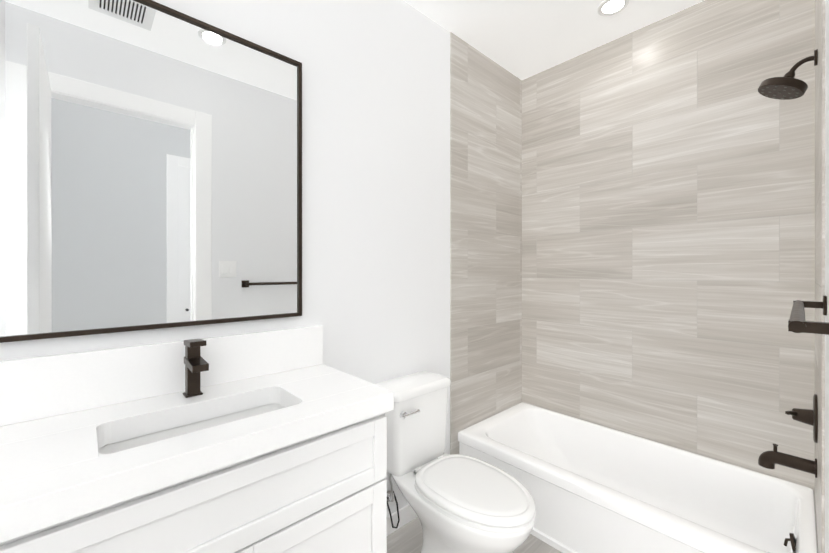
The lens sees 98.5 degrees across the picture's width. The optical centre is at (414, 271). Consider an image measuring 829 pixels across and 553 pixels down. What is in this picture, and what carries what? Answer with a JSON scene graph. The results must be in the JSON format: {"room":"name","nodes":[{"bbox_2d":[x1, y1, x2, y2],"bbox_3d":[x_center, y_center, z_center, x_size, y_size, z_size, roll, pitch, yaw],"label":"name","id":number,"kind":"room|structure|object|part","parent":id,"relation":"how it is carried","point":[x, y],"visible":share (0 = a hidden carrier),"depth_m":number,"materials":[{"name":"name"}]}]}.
{"room":"bathroom","nodes":[
{"label":"bathroom","id":0,"kind":"room"},
{"bbox_2d":[0,0,449,515],"bbox_3d":[-0.227,-0.051,1.781,2.895,2.740,0.100,0,0,-43],"label":"wall","id":1,"kind":"structure","parent":0,"point":[376,189],"depth_m":1.71,"materials":[{"name":"white paint"}]},
{"bbox_2d":[0,0,301,342],"bbox_3d":[-0.774,-0.337,1.186,0.835,1.034,0.026,0,0,-43],"label":"mirror","id":2,"kind":"object","parent":1,"relation":"attached to","point":[150,164],"visible":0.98,"depth_m":1.11,"materials":[{"name":"clear glass"}]},
{"bbox_2d":[387,504,416,535],"bbox_3d":[-0.092,1.274,1.830,0.839,0.090,0.012,0,0,-43],"label":"baseboard","id":3,"kind":"structure","parent":1,"relation":"attached to","point":[407,513],"depth_m":1.84,"materials":[{"name":"white paint"}]},
{"bbox_2d":[450,32,521,454],"bbox_3d":[0.504,-0.051,2.384,0.791,2.740,0.006,0,0,-43],"label":"wall tile","id":4,"kind":"structure","parent":1,"relation":"attached to","point":[486,236],"depth_m":2.33,"materials":[{"name":"tile"}]},
{"bbox_2d":[387,517,561,552],"bbox_3d":[0.724,1.361,0.754,2.895,0.080,2.900,0,0,-43],"label":"floor","id":5,"kind":"structure","parent":0,"point":[407,537],"depth_m":1.74,"materials":[{"name":"tile"}]},
{"bbox_2d":[0,325,393,552],"bbox_3d":[-0.623,0.767,1.005,1.051,1.107,0.497,0,0,-43],"label":"bathroom vanity","id":6,"kind":"object","parent":5,"relation":"on","point":[274,441],"visible":1,"depth_m":0.96,"materials":[{"name":"white paint"}]},
{"bbox_2d":[98,403,284,453],"bbox_3d":[-0.578,0.528,1.006,0.507,0.146,0.258,0,0,-43],"label":"sink","id":7,"kind":"object","parent":6,"relation":"in","point":[120,443],"depth_m":1.06,"materials":[{"name":"white ceramic"}]},
{"bbox_2d":[183,339,208,397],"bbox_3d":[-0.686,0.304,1.120,0.048,0.181,0.132,0,0,-43],"label":"faucet","id":8,"kind":"object","parent":6,"relation":"on","point":[194,363],"depth_m":1.13,"materials":[{"name":"brown metal"}]},
{"bbox_2d":[375,371,535,552],"bbox_3d":[0.172,0.927,1.561,0.376,0.785,0.741,0,0,-43],"label":"toilet","id":9,"kind":"object","parent":5,"relation":"on","point":[460,503],"visible":0.96,"depth_m":1.51,"materials":[{"name":"white ceramic"}]},
{"bbox_3d":[-0.004,0.731,1.751,0.376,0.393,0.224,0,0,-43],"label":"tank","id":10,"kind":"part","parent":9,"relation":"part of","materials":[{"name":"white ceramic"}]},
{"bbox_3d":[0.180,1.120,1.552,0.376,0.400,0.710,0,0,-43],"label":"bowl","id":11,"kind":"part","parent":9,"relation":"part of","materials":[{"name":"white ceramic"}]},
{"bbox_3d":[0.243,0.896,1.484,0.374,0.045,0.532,0,0,-43],"label":"seat","id":12,"kind":"part","parent":9,"relation":"part of","materials":[{"name":"white plastic"}]},
{"bbox_2d":[458,402,817,552],"bbox_3d":[1.016,1.139,1.868,0.737,0.360,1.444,0,0,-43],"label":"bathtub","id":13,"kind":"object","parent":5,"relation":"on","point":[593,487],"visible":0.92,"depth_m":1.75,"materials":[{"name":"white ceramic"}]},
{"bbox_2d":[404,0,704,79],"bbox_3d":[0.724,-1.459,0.751,2.895,0.080,2.900,0,0,-43],"label":"ceiling","id":14,"kind":"structure","parent":0,"point":[522,39],"depth_m":2.05,"materials":[{"name":"white paint"}]},
{"bbox_2d":[597,0,628,16],"bbox_3d":[1.058,-1.417,1.903,0.150,0.005,0.150,0,0,-43],"label":"recessed light","id":15,"kind":"object","parent":14,"relation":"in","point":[606,8],"visible":1,"depth_m":1.91,"materials":[{"name":"white paint"}]},
{"bbox_2d":[825,0,828,552],"bbox_3d":[1.154,-0.050,0.933,1.818,2.740,0.100,0,0,-43],"label":"wall","id":16,"kind":"structure","parent":0,"point":[827,273],"depth_m":0.96,"materials":[{"name":"white paint"}]},
{"bbox_2d":[788,295,828,334],"bbox_3d":[0.887,0.091,0.797,0.662,0.052,0.062,0,0,-43],"label":"towel rail","id":17,"kind":"object","parent":16,"relation":"attached to","point":[798,322],"visible":1,"depth_m":0.60,"materials":[{"name":"brown metal"}]},
{"bbox_2d":[814,0,824,552],"bbox_3d":[1.491,-0.050,1.316,0.791,2.740,0.006,0,0,-43],"label":"wall tile","id":18,"kind":"structure","parent":16,"relation":"attached to","point":[819,494],"depth_m":1.14,"materials":[{"name":"tile"}]},
{"bbox_2d":[758,444,816,477],"bbox_3d":[1.456,0.734,1.398,0.068,0.095,0.159,0,0,-43],"label":"tub spout","id":19,"kind":"object","parent":18,"relation":"attached to","point":[768,459],"visible":1,"depth_m":1.39,"materials":[{"name":"brown metal"}]},
{"bbox_2d":[758,49,817,99],"bbox_3d":[1.452,-0.756,1.394,0.143,0.155,0.162,0,0,-43],"label":"shower head","id":20,"kind":"object","parent":18,"relation":"attached to","point":[787,86],"visible":1,"depth_m":1.37},
{"bbox_2d":[785,394,817,442],"bbox_3d":[1.482,0.550,1.369,0.176,0.176,0.082,0,0,-43],"label":"shower valve","id":21,"kind":"object","parent":18,"relation":"attached to","point":[808,416],"visible":0.94,"depth_m":1.34,"materials":[{"name":"brown metal"}]},
{"bbox_3d":[1.363,-0.051,2.120,0.100,2.740,1.560,0,0,-43],"label":"wall","id":22,"kind":"structure","parent":0,"visible":0},
{"bbox_2d":[522,0,814,490],"bbox_3d":[1.290,-0.051,2.120,0.006,2.740,1.460,0,0,-43],"label":"wall tile","id":23,"kind":"structure","parent":22,"relation":"attached to","point":[668,220],"depth_m":1.95,"materials":[{"name":"tile"}]}
]}

